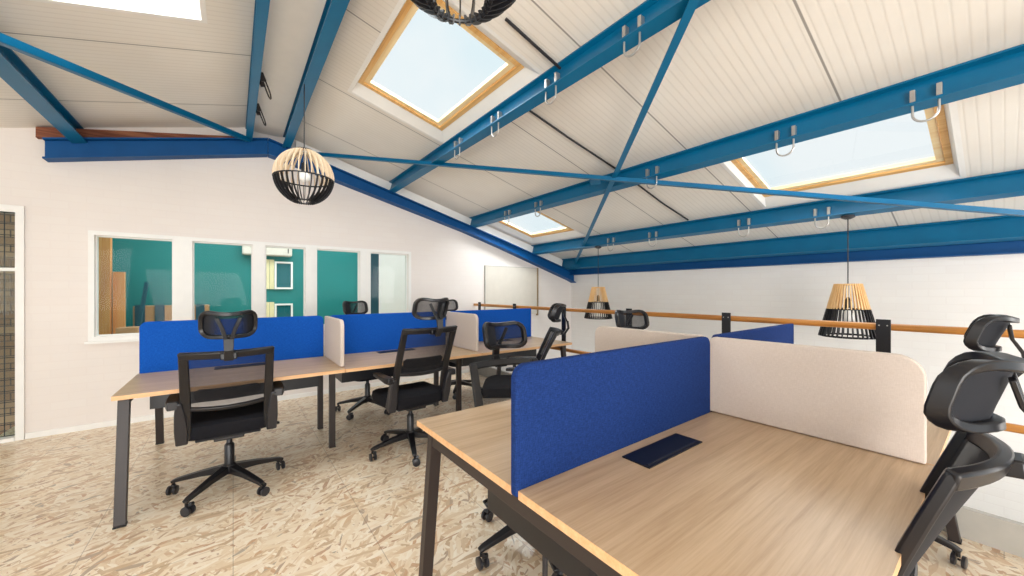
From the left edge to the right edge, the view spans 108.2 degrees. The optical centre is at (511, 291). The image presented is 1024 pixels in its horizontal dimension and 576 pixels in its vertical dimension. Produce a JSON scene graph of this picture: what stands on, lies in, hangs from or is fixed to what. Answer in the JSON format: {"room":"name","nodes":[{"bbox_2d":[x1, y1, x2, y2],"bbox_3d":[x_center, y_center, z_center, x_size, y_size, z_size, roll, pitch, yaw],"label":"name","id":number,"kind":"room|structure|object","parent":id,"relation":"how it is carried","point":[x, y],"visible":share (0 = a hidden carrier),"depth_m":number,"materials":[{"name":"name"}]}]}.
{"room":"open-plan office","nodes":[
{"label":"open-plan office","id":0,"kind":"room"},
{"bbox_2d":[112,238,357,333],"bbox_3d":[-3.113,-0.050,7.482,7.175,2.750,0.100,0,0,-37],"label":"wall","id":1,"kind":"structure","parent":0,"point":[222,273],"depth_m":6.13,"materials":[{"name":"teal paint"}]},
{"bbox_2d":[242,246,291,256],"bbox_3d":[-4.247,-0.725,6.439,0.720,0.200,0.203,0,0,-37],"label":"air conditioner","id":2,"kind":"object","parent":1,"relation":"attached to","point":[246,250],"visible":0.57,"depth_m":6.42,"materials":[{"name":"white plastic"}]},
{"bbox_2d":[266,259,292,288],"bbox_3d":[-4.159,-0.305,6.601,0.435,0.520,0.050,0,0,-37],"label":"window","id":3,"kind":"structure","parent":1,"relation":"in","point":[281,273],"depth_m":6.61,"materials":[{"name":"white paint"}]},
{"bbox_2d":[266,259,273,288],"bbox_3d":[-4.279,-0.305,6.523,0.150,0.520,0.030,0,0,-37],"label":"shutter","id":4,"kind":"object","parent":3,"relation":"attached to","point":[267,260],"depth_m":6.52,"materials":[{"name":"beige paint"}]},
{"bbox_2d":[266,302,292,316],"bbox_3d":[-4.159,0.445,6.601,0.435,0.520,0.050,0,0,-37],"label":"window","id":5,"kind":"structure","parent":1,"relation":"in","point":[276,310],"depth_m":6.61,"materials":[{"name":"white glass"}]},
{"bbox_2d":[266,302,273,316],"bbox_3d":[-4.279,0.445,6.523,0.150,0.520,0.030,0,0,-37],"label":"shutter","id":6,"kind":"object","parent":5,"relation":"attached to","point":[267,303],"depth_m":6.52,"materials":[{"name":"beige paint"}]},
{"bbox_2d":[0,127,570,432],"bbox_3d":[-2.784,1.071,4.613,10.300,6.109,0.120,0,0,-37],"label":"wall","id":7,"kind":"structure","parent":0,"point":[69,382],"depth_m":3.81,"materials":[{"name":"white paint"}]},
{"bbox_2d":[0,204,24,442],"bbox_3d":[-4.867,0.280,3.001,1.173,2.090,0.110,0,0,-37],"label":"door","id":8,"kind":"structure","parent":7,"relation":"in","point":[19,269],"depth_m":3.31,"materials":[{"name":"white paint"}]},
{"bbox_2d":[0,45,86,142],"bbox_3d":[-1.054,-1.471,-0.543,0.139,0.185,10.200,0,0,-37],"label":"beam","id":9,"kind":"structure","parent":7,"relation":"attached to","point":[13,70],"depth_m":2.72,"materials":[{"name":"blue metal"}]},
{"bbox_2d":[88,230,182,341],"bbox_3d":[-3.821,-0.053,3.793,0.682,1.071,0.093,0,0,-37],"label":"window","id":10,"kind":"structure","parent":7,"relation":"in","point":[177,241],"depth_m":3.68,"materials":[{"name":"white paint"}]},
{"bbox_2d":[42,137,267,161],"bbox_3d":[-3.556,-1.491,3.864,1.686,0.602,0.142,0,0,-37],"label":"ceiling beam","id":11,"kind":"structure","parent":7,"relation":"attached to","point":[57,149],"depth_m":3.74,"materials":[{"name":"blue metal"}]},
{"bbox_2d":[36,127,234,138],"bbox_3d":[-3.696,-1.583,3.813,1.520,0.385,0.059,0,0,-37],"label":"timber packing","id":12,"kind":"object","parent":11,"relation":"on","point":[41,132],"visible":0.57,"depth_m":3.63,"materials":[{"name":"brown wood"}]},
{"bbox_2d":[84,329,324,343],"bbox_3d":[-2.776,0.491,4.516,3.255,0.021,0.045,0,0,-37],"label":"trim","id":13,"kind":"structure","parent":7,"relation":"attached to","point":[130,340],"depth_m":3.63,"materials":[{"name":"white paint"}]},
{"bbox_2d":[183,237,258,319],"bbox_3d":[-3.279,-0.053,4.202,0.676,1.071,0.093,0,0,-37],"label":"window","id":14,"kind":"structure","parent":7,"relation":"in","point":[187,241],"depth_m":4.05,"materials":[{"name":"white paint"}]},
{"bbox_2d":[25,369,468,438],"bbox_3d":[-2.541,1.300,4.712,4.592,0.050,0.014,0,0,-37],"label":"baseboard","id":15,"kind":"structure","parent":7,"relation":"attached to","point":[280,398],"depth_m":3.80,"materials":[{"name":"white paint"}]},
{"bbox_2d":[245,0,269,140],"bbox_3d":[-0.004,-1.816,0.247,0.062,0.170,10.200,0,0,-37],"label":"ridge beam","id":16,"kind":"structure","parent":7,"relation":"attached to","point":[261,9],"depth_m":2.79,"materials":[{"name":"blue metal"}]},
{"bbox_2d":[0,33,249,141],"bbox_3d":[-2.676,-1.268,1.491,0.048,0.958,5.472,0,0,-7],"label":"brace","id":17,"kind":"object","parent":16,"relation":"attached to","point":[9,42],"visible":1,"depth_m":2.52,"materials":[{"name":"blue paint"}]},
{"bbox_2d":[256,103,265,125],"bbox_3d":[-2.531,-1.772,3.727,0.098,0.186,0.122,0,0,-37],"label":"hook","id":18,"kind":"object","parent":16,"relation":"attached to","point":[258,109],"visible":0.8,"depth_m":3.71,"materials":[{"name":"brown metal"}]},
{"bbox_2d":[260,72,271,99],"bbox_3d":[-2.140,-1.772,3.208,0.098,0.186,0.122,0,0,-37],"label":"hook","id":19,"kind":"object","parent":16,"relation":"attached to","point":[262,77],"visible":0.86,"depth_m":3.19,"materials":[{"name":"brown metal"}]},
{"bbox_2d":[259,242,310,317],"bbox_3d":[-2.791,-0.053,4.569,0.546,1.071,0.093,0,0,-37],"label":"window","id":20,"kind":"structure","parent":7,"relation":"in","point":[262,245],"depth_m":4.55,"materials":[{"name":"white paint"}]},
{"bbox_2d":[253,0,325,137],"bbox_3d":[0.146,-1.883,0.354,0.300,0.015,10.190,0,0,-37],"label":"ceiling panel","id":21,"kind":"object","parent":7,"relation":"attached to","point":[292,25],"depth_m":2.93,"materials":[{"name":"white paint"}]},
{"bbox_2d":[282,0,349,147],"bbox_3d":[0.289,-1.815,0.468,0.085,0.170,10.200,0,0,-37],"label":"ridge beam","id":22,"kind":"structure","parent":7,"relation":"attached to","point":[333,13],"depth_m":2.82,"materials":[{"name":"blue metal"}]},
{"bbox_2d":[272,84,333,204],"bbox_3d":[-1.732,-1.234,3.089,0.456,0.990,0.456,0,0,-37],"label":"globe pendant","id":23,"kind":"object","parent":22,"relation":"hanging from","point":[278,169],"visible":1,"depth_m":3.02,"materials":[{"name":"brown wood"}]},
{"bbox_2d":[411,0,515,25],"bbox_3d":[-0.143,-1.255,1.000,0.456,0.948,0.456,0,0,-37],"label":"globe pendant","id":24,"kind":"object","parent":22,"relation":"hanging from","point":[491,9],"visible":1,"depth_m":1.07,"materials":[{"name":"brown wood"}]},
{"bbox_2d":[311,245,365,328],"bbox_3d":[-2.307,-0.053,4.933,0.664,1.071,0.093,0,0,-37],"label":"window","id":25,"kind":"structure","parent":7,"relation":"in","point":[314,248],"depth_m":4.84,"materials":[{"name":"white paint"}]},
{"bbox_2d":[366,249,410,313],"bbox_3d":[-1.781,-0.053,5.329,0.652,1.071,0.093,0,0,-37],"label":"window","id":26,"kind":"structure","parent":7,"relation":"in","point":[369,252],"depth_m":5.29,"materials":[{"name":"white paint"}]},
{"bbox_2d":[268,138,575,282],"bbox_3d":[-0.818,-0.984,5.925,5.160,1.617,0.142,0,0,-37],"label":"rafter","id":27,"kind":"object","parent":7,"relation":"attached to","point":[341,177],"visible":0.8,"depth_m":5.53,"materials":[{"name":"blue paint"}]},
{"bbox_2d":[296,141,561,265],"bbox_3d":[-0.851,-1.180,5.969,4.580,1.370,0.037,0,0,-37],"label":"trim","id":28,"kind":"structure","parent":7,"relation":"attached to","point":[332,161],"depth_m":5.60,"materials":[{"name":"white paint"}]},
{"bbox_2d":[484,265,537,314],"bbox_3d":[0.013,0.000,6.619,1.182,0.890,0.040,0,0,-37],"label":"wall panel","id":29,"kind":"object","parent":7,"relation":"attached to","point":[503,285],"visible":0.86,"depth_m":6.59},
{"bbox_2d":[389,0,709,192],"bbox_3d":[1.317,-1.479,1.242,0.125,0.181,10.200,0,0,-37],"label":"beam","id":30,"kind":"structure","parent":7,"relation":"attached to","point":[606,46],"depth_m":2.47,"materials":[{"name":"blue metal"}]},
{"bbox_2d":[454,138,462,159],"bbox_3d":[-0.529,-1.397,3.650,0.036,0.196,0.122,0,0,-37],"label":"hook","id":31,"kind":"object","parent":30,"relation":"attached to","point":[460,139],"visible":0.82,"depth_m":3.64,"materials":[{"name":"metal"}]},
{"bbox_2d":[491,111,501,136],"bbox_3d":[-0.133,-1.397,3.123,0.036,0.196,0.122,0,0,-37],"label":"hook","id":32,"kind":"object","parent":30,"relation":"attached to","point":[499,114],"visible":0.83,"depth_m":3.09,"materials":[{"name":"metal"}]},
{"bbox_2d":[544,72,559,104],"bbox_3d":[0.279,-1.397,2.576,0.036,0.196,0.122,0,0,-37],"label":"hook","id":33,"kind":"object","parent":30,"relation":"attached to","point":[556,74],"visible":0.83,"depth_m":2.55,"materials":[{"name":"metal"}]},
{"bbox_2d":[622,14,644,57],"bbox_3d":[0.672,-1.397,2.054,0.036,0.196,0.122,0,0,-37],"label":"hook","id":34,"kind":"object","parent":30,"relation":"attached to","point":[641,19],"visible":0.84,"depth_m":2.03,"materials":[{"name":"metal"}]},
{"bbox_2d":[317,152,1023,216],"bbox_3d":[0.822,-1.095,3.543,6.946,1.265,0.048,0,0,17],"label":"brace","id":35,"kind":"object","parent":30,"relation":"attached to","point":[917,204],"visible":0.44,"depth_m":3.25,"materials":[{"name":"blue paint"}]},
{"bbox_2d":[589,179,600,184],"bbox_3d":[0.828,-1.100,3.689,0.100,0.049,0.103,0,0,19],"label":"gusset plate","id":36,"kind":"object","parent":35,"relation":"attached to","point":[592,182],"visible":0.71,"depth_m":3.69,"materials":[{"name":"blue paint"}]},
{"bbox_2d":[470,44,1023,227],"bbox_3d":[2.371,-1.125,2.035,0.125,0.181,10.200,0,0,-37],"label":"beam","id":37,"kind":"structure","parent":7,"relation":"attached to","point":[1002,69],"depth_m":2.44,"materials":[{"name":"blue metal"}]},
{"bbox_2d":[504,210,510,223],"bbox_3d":[-0.063,-1.043,5.225,0.036,0.196,0.122,0,0,-37],"label":"hook","id":38,"kind":"object","parent":37,"relation":"attached to","point":[509,211],"visible":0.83,"depth_m":5.24,"materials":[{"name":"metal"}]},
{"bbox_2d":[534,201,542,216],"bbox_3d":[0.336,-1.043,4.695,0.036,0.196,0.122,0,0,-37],"label":"hook","id":39,"kind":"object","parent":37,"relation":"attached to","point":[541,202],"visible":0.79,"depth_m":4.69,"materials":[{"name":"metal"}]},
{"bbox_2d":[574,0,699,263],"bbox_3d":[1.010,-1.012,4.117,0.048,1.024,6.430,0,0,4],"label":"brace","id":40,"kind":"object","parent":37,"relation":"attached to","point":[691,6],"visible":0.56,"depth_m":2.35,"materials":[{"name":"blue paint"}]},
{"bbox_2d":[646,166,659,188],"bbox_3d":[1.296,-1.043,3.419,0.036,0.196,0.122,0,0,-37],"label":"hook","id":41,"kind":"object","parent":37,"relation":"attached to","point":[657,168],"visible":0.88,"depth_m":3.38,"materials":[{"name":"metal"}]},
{"bbox_2d":[775,125,796,156],"bbox_3d":[1.916,-1.043,2.595,0.036,0.196,0.122,0,0,-37],"label":"hook","id":42,"kind":"object","parent":37,"relation":"attached to","point":[793,128],"visible":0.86,"depth_m":2.56,"materials":[{"name":"metal"}]},
{"bbox_2d":[909,82,942,121],"bbox_3d":[2.312,-1.043,2.070,0.036,0.196,0.122,0,0,-37],"label":"hook","id":43,"kind":"object","parent":37,"relation":"attached to","point":[939,86],"visible":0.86,"depth_m":2.05,"materials":[{"name":"metal"}]},
{"bbox_2d":[531,169,1023,254],"bbox_3d":[3.434,-0.769,2.835,0.125,0.181,10.200,0,0,-37],"label":"beam","id":44,"kind":"structure","parent":7,"relation":"attached to","point":[1008,184],"depth_m":3.51,"materials":[{"name":"blue metal"}]},
{"bbox_2d":[584,246,611,318],"bbox_3d":[1.315,-0.139,5.652,0.422,1.100,0.422,0,0,-37],"label":"cone pendant","id":45,"kind":"object","parent":44,"relation":"hanging from","point":[602,290],"visible":0.96,"depth_m":5.56,"materials":[{"name":"brown wood"}]},
{"bbox_2d":[607,237,614,250],"bbox_3d":[1.451,-0.686,5.425,0.036,0.196,0.122,0,0,-37],"label":"hook","id":46,"kind":"object","parent":44,"relation":"attached to","point":[608,239],"visible":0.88,"depth_m":5.45,"materials":[{"name":"metal"}]},
{"bbox_2d":[648,231,657,246],"bbox_3d":[1.859,-0.686,4.883,0.036,0.196,0.122,0,0,-37],"label":"hook","id":47,"kind":"object","parent":44,"relation":"attached to","point":[656,232],"visible":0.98,"depth_m":4.90,"materials":[{"name":"metal"}]},
{"bbox_2d":[737,218,750,236],"bbox_3d":[2.514,-0.686,4.013,0.036,0.196,0.122,0,0,-37],"label":"hook","id":48,"kind":"object","parent":44,"relation":"attached to","point":[748,219],"visible":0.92,"depth_m":3.99,"materials":[{"name":"metal"}]},
{"bbox_2d":[813,207,830,228],"bbox_3d":[2.914,-0.686,3.482,0.036,0.196,0.122,0,0,-37],"label":"hook","id":49,"kind":"object","parent":44,"relation":"attached to","point":[828,208],"visible":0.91,"depth_m":3.48,"materials":[{"name":"metal"}]},
{"bbox_2d":[818,214,875,339],"bbox_3d":[3.043,-0.139,3.356,0.422,1.100,0.422,0,0,-37],"label":"cone pendant","id":50,"kind":"object","parent":44,"relation":"hanging from","point":[838,290],"visible":0.96,"depth_m":3.30,"materials":[{"name":"brown wood"}]},
{"bbox_2d":[562,215,1023,269],"bbox_3d":[4.069,-0.537,3.314,0.134,0.215,10.200,0,0,-37],"label":"beam","id":51,"kind":"structure","parent":7,"relation":"attached to","point":[997,228],"depth_m":4.02,"materials":[{"name":"blue metal"}]},
{"bbox_2d":[379,254,404,312],"bbox_3d":[-1.722,-0.050,6.652,1.350,2.750,0.100,0,0,-37],"label":"wall","id":52,"kind":"structure","parent":0,"point":[391,267],"depth_m":6.33,"materials":[{"name":"white paint"}]},
{"bbox_2d":[371,254,378,313],"bbox_3d":[-2.341,-0.050,6.161,0.230,2.750,0.060,0,0,-37],"label":"trim","id":53,"kind":"structure","parent":52,"relation":"attached to","point":[374,257],"depth_m":6.16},
{"bbox_2d":[0,0,1023,258],"bbox_3d":[0.134,-1.285,0.320,10.600,1.498,10.350,0,0,-37],"label":"ceiling","id":54,"kind":"structure","parent":0,"point":[737,66],"depth_m":2.67,"materials":[{"name":"white wood"}]},
{"bbox_2d":[28,0,207,23],"bbox_3d":[-2.049,-1.877,1.649,1.010,0.627,1.460,0,0,-37],"label":"window","id":55,"kind":"structure","parent":54,"relation":"attached to","point":[185,10],"depth_m":2.35,"materials":[{"name":"glass"}]},
{"bbox_2d":[348,0,542,143],"bbox_3d":[-0.624,-1.760,3.028,0.985,0.395,1.610,0,0,-37],"label":"frame","id":56,"kind":"structure","parent":54,"relation":"attached to","point":[517,72],"depth_m":3.02,"materials":[{"name":"white paint"}]},
{"bbox_2d":[505,17,560,69],"bbox_3d":[0.168,-1.606,2.438,0.525,0.164,0.022,0,0,-38],"label":"cable","id":57,"kind":"object","parent":54,"relation":"hanging from","point":[507,20],"visible":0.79,"depth_m":2.40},
{"bbox_2d":[489,211,585,243],"bbox_3d":[0.311,-1.091,5.930,1.170,0.444,1.300,0,0,-37],"label":"window","id":58,"kind":"structure","parent":54,"relation":"attached to","point":[566,232],"depth_m":6.25,"materials":[{"name":"white paint"}]},
{"bbox_2d":[529,110,615,168],"bbox_3d":[0.575,-1.370,3.377,1.186,0.334,0.023,0,0,-34],"label":"cable","id":59,"kind":"object","parent":54,"relation":"hanging from","point":[530,111],"visible":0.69,"depth_m":3.34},
{"bbox_2d":[637,185,688,219],"bbox_3d":[1.646,-1.019,4.132,1.165,0.328,0.031,0,0,-35],"label":"cable","id":60,"kind":"object","parent":54,"relation":"hanging from","point":[641,187],"visible":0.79,"depth_m":4.15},
{"bbox_2d":[720,101,966,208],"bbox_3d":[2.555,-1.087,2.974,1.200,0.453,1.340,0,0,-37],"label":"frame","id":61,"kind":"structure","parent":54,"relation":"attached to","point":[948,163],"depth_m":3.02,"materials":[{"name":"white paint"}]},
{"bbox_2d":[0,372,1023,575],"bbox_3d":[-0.632,1.365,1.339,10.600,0.080,12.900,0,0,-37],"label":"floor","id":62,"kind":"structure","parent":0,"point":[335,511],"depth_m":2.24,"materials":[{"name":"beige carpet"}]},
{"bbox_2d":[99,237,125,334],"bbox_3d":[-4.750,0.175,4.373,0.250,2.300,0.100,0,0,-37],"label":"wooden door","id":63,"kind":"structure","parent":62,"relation":"on","point":[105,244],"depth_m":4.34,"materials":[{"name":"orange wood"}]},
{"bbox_2d":[137,282,148,325],"bbox_3d":[-4.927,0.600,4.865,0.035,1.462,0.547,0,0,-23],"label":"leaning pole","id":64,"kind":"object","parent":62,"relation":"on","point":[146,284],"visible":0.36,"depth_m":5.00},
{"bbox_2d":[133,304,209,325],"bbox_3d":[-5.004,0.755,5.483,0.800,1.140,0.420,0,0,-37],"label":"storage cabinet","id":65,"kind":"object","parent":62,"relation":"on","point":[151,312],"visible":0.26,"depth_m":5.24,"materials":[{"name":"brown wood"}]},
{"bbox_2d":[165,310,284,516],"bbox_3d":[-1.863,0.717,2.444,0.661,1.216,0.857,0,0,-37],"label":"office chair","id":66,"kind":"object","parent":62,"relation":"on","point":[205,378],"visible":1,"depth_m":2.28,"materials":[{"name":"black fabric"}]},
{"bbox_2d":[111,336,571,529],"bbox_3d":[-1.211,0.952,3.745,3.654,0.746,1.478,0,0,-37],"label":"desk","id":67,"kind":"object","parent":62,"relation":"on","point":[300,373],"visible":0.52,"depth_m":3.02,"materials":[{"name":"brown wood"}]},
{"bbox_2d":[139,316,323,373],"bbox_3d":[-2.189,0.411,3.008,1.190,0.388,0.029,0,0,-37],"label":"screen","id":68,"kind":"object","parent":67,"relation":"on","point":[295,337],"visible":0.74,"depth_m":2.91,"materials":[{"name":"fabric"}]},
{"bbox_2d":[150,376,318,408],"bbox_3d":[-2.206,0.735,3.039,1.040,0.140,0.490,0,0,-37],"label":"cable tray","id":69,"kind":"object","parent":67,"relation":"on","point":[159,401],"depth_m":3.03,"materials":[{"name":"black metal"}]},
{"bbox_2d":[325,316,343,366],"bbox_3d":[-1.499,0.401,3.113,0.029,0.362,0.627,0,0,-37],"label":"screen","id":70,"kind":"object","parent":67,"relation":"on","point":[334,327],"visible":1,"depth_m":3.02,"materials":[{"name":"grey fabric"}]},
{"bbox_2d":[335,366,423,382],"bbox_3d":[-1.232,0.735,3.773,1.040,0.140,0.490,0,0,-37],"label":"cable tray","id":71,"kind":"object","parent":67,"relation":"on","point":[364,374],"depth_m":3.39,"materials":[{"name":"black metal"}]},
{"bbox_2d":[330,312,445,353],"bbox_3d":[-1.211,0.411,3.745,1.180,0.388,0.029,0,0,-37],"label":"screen","id":72,"kind":"object","parent":67,"relation":"on","point":[380,331],"visible":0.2,"depth_m":3.65,"materials":[{"name":"fabric"}]},
{"bbox_2d":[447,312,478,351],"bbox_3d":[-0.524,0.401,3.847,0.029,0.362,0.627,0,0,-37],"label":"screen","id":73,"kind":"object","parent":67,"relation":"on","point":[467,332],"visible":0.8,"depth_m":3.75,"materials":[{"name":"grey fabric"}]},
{"bbox_2d":[450,308,530,340],"bbox_3d":[-0.232,0.411,4.482,1.190,0.388,0.029,0,0,-37],"label":"screen","id":74,"kind":"object","parent":67,"relation":"on","point":[523,315],"visible":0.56,"depth_m":4.55,"materials":[{"name":"fabric"}]},
{"bbox_2d":[449,349,536,365],"bbox_3d":[-0.257,0.735,4.507,1.040,0.140,0.490,0,0,-37],"label":"cable tray","id":75,"kind":"object","parent":67,"relation":"on","point":[465,361],"depth_m":4.23,"materials":[{"name":"black metal"}]},
{"bbox_2d":[335,301,392,419],"bbox_3d":[-1.665,0.717,4.222,0.657,1.216,0.860,0,0,-43],"label":"office chair","id":76,"kind":"object","parent":62,"relation":"on","point":[349,307],"visible":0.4,"depth_m":4.12,"materials":[{"name":"black plastic"}]},
{"bbox_2d":[369,297,457,466],"bbox_3d":[-0.807,0.685,3.029,0.657,1.281,0.859,0,0,-40],"label":"office chair","id":77,"kind":"object","parent":62,"relation":"on","point":[434,349],"visible":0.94,"depth_m":2.90,"materials":[{"name":"black plastic"}]},
{"bbox_2d":[439,299,471,399],"bbox_3d":[-0.759,0.717,4.972,0.660,1.216,0.813,0,0,-33],"label":"office chair","id":78,"kind":"object","parent":62,"relation":"on","point":[453,304],"visible":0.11,"depth_m":4.88,"materials":[{"name":"black plastic"}]},
{"bbox_2d":[469,321,562,575],"bbox_3d":[0.066,0.757,2.037,0.656,1.136,0.858,0,0,-25],"label":"office chair","id":79,"kind":"object","parent":62,"relation":"on","point":[509,334],"visible":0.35,"depth_m":2.23,"materials":[{"name":"black plastic"}]},
{"bbox_2d":[490,303,569,397],"bbox_3d":[0.100,0.717,3.412,0.854,1.216,0.655,0,0,1],"label":"office chair","id":80,"kind":"object","parent":62,"relation":"on","point":[501,384],"visible":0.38,"depth_m":3.33,"materials":[{"name":"black plastic"}]},
{"bbox_2d":[615,310,648,329],"bbox_3d":[1.059,0.740,2.835,0.646,1.171,0.838,0,0,-9],"label":"office chair","id":81,"kind":"object","parent":62,"relation":"on","point":[633,319],"visible":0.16,"depth_m":3.14,"materials":[{"name":"black plastic"}]},
{"bbox_2d":[417,400,961,575],"bbox_3d":[0.981,0.952,1.831,2.434,0.746,1.478,0,0,-37],"label":"desk","id":82,"kind":"object","parent":62,"relation":"on","point":[713,493],"visible":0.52,"depth_m":1.08,"materials":[{"name":"brown wood"}]},
{"bbox_2d":[488,490,598,575],"bbox_3d":[0.473,0.735,1.492,1.040,0.140,0.490,0,0,-37],"label":"cable tray","id":83,"kind":"object","parent":82,"relation":"on","point":[551,550],"depth_m":1.14,"materials":[{"name":"black metal"}]},
{"bbox_2d":[511,336,709,496],"bbox_3d":[0.480,0.411,1.454,1.193,0.388,0.029,0,0,-37],"label":"screen","id":84,"kind":"object","parent":82,"relation":"on","point":[568,412],"visible":0.94,"depth_m":1.30,"materials":[{"name":"blue fabric"}]},
{"bbox_2d":[595,326,703,351],"bbox_3d":[0.757,0.401,2.129,0.029,0.362,0.701,0,0,-37],"label":"screen","id":85,"kind":"object","parent":82,"relation":"on","point":[606,337],"visible":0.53,"depth_m":2.20,"materials":[{"name":"grey fabric"}]},
{"bbox_2d":[710,323,793,411],"bbox_3d":[1.454,0.411,2.188,1.135,0.388,0.029,0,0,-37],"label":"screen","id":86,"kind":"object","parent":82,"relation":"on","point":[784,333],"visible":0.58,"depth_m":2.24,"materials":[{"name":"blue fabric"}]},
{"bbox_2d":[710,337,926,463],"bbox_3d":[1.188,0.401,1.537,0.029,0.362,0.711,0,0,-37],"label":"screen","id":87,"kind":"object","parent":82,"relation":"on","point":[874,401],"visible":0.99,"depth_m":1.45,"materials":[{"name":"grey fabric"}]},
{"bbox_2d":[473,302,1023,433],"bbox_3d":[2.017,0.738,2.645,0.060,1.135,8.800,0,0,-37],"label":"railing","id":88,"kind":"object","parent":62,"relation":"on","point":[883,327],"visible":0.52,"depth_m":2.52,"materials":[{"name":"wood"}]},
{"bbox_2d":[895,351,1023,575],"bbox_3d":[0.928,0.737,1.095,0.676,1.176,0.828,0,0,-37],"label":"office chair","id":89,"kind":"object","parent":62,"relation":"on","point":[963,399],"visible":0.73,"depth_m":0.83,"materials":[{"name":"black plastic"}]},
{"bbox_2d":[934,314,1023,569],"bbox_3d":[2.050,0.717,1.972,0.656,1.216,0.826,0,0,-39],"label":"office chair","id":90,"kind":"object","parent":62,"relation":"on","point":[983,333],"visible":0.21,"depth_m":1.69,"materials":[{"name":"black plastic"}]},
{"bbox_3d":[-4.428,0.965,4.220,0.900,0.720,0.470,0,0,-37],"label":"table","id":91,"kind":"object","parent":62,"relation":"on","visible":0},
{"bbox_2d":[116,326,139,333],"bbox_3d":[-4.460,0.510,4.312,0.180,0.190,0.204,0,0,-37],"label":"storage box","id":92,"kind":"object","parent":91,"relation":"on","point":[135,329],"visible":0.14,"depth_m":4.25,"materials":[{"name":"beige paint"}]},
{"bbox_2d":[571,254,1023,522],"bbox_3d":[4.364,1.748,3.473,0.150,4.753,10.300,0,0,-37],"label":"wall","id":93,"kind":"structure","parent":0,"point":[945,291],"depth_m":4.01,"materials":[{"name":"white paint"}]},
{"bbox_2d":[490,367,1023,557],"bbox_3d":[2.437,1.295,2.016,0.040,0.260,10.290,0,0,-37],"label":"baseboard","id":94,"kind":"structure","parent":93,"relation":"attached to","point":[988,529],"depth_m":1.92,"materials":[{"name":"white paint"}]},
{"bbox_2d":[569,240,1023,274],"bbox_3d":[4.210,-0.390,3.420,0.140,0.120,10.200,0,0,-37],"label":"beam","id":95,"kind":"structure","parent":93,"relation":"attached to","point":[1002,247],"depth_m":4.14,"materials":[{"name":"blue metal"}]},
{"label":"outside","id":96,"kind":"structure","parent":0,"visible":0},
{"bbox_2d":[0,213,14,434],"bbox_3d":[-5.738,0.075,3.316,2.020,3.100,0.100,0,0,-37],"label":"wall","id":97,"kind":"structure","parent":96,"point":[9,218],"depth_m":3.74,"materials":[{"name":"brick"}]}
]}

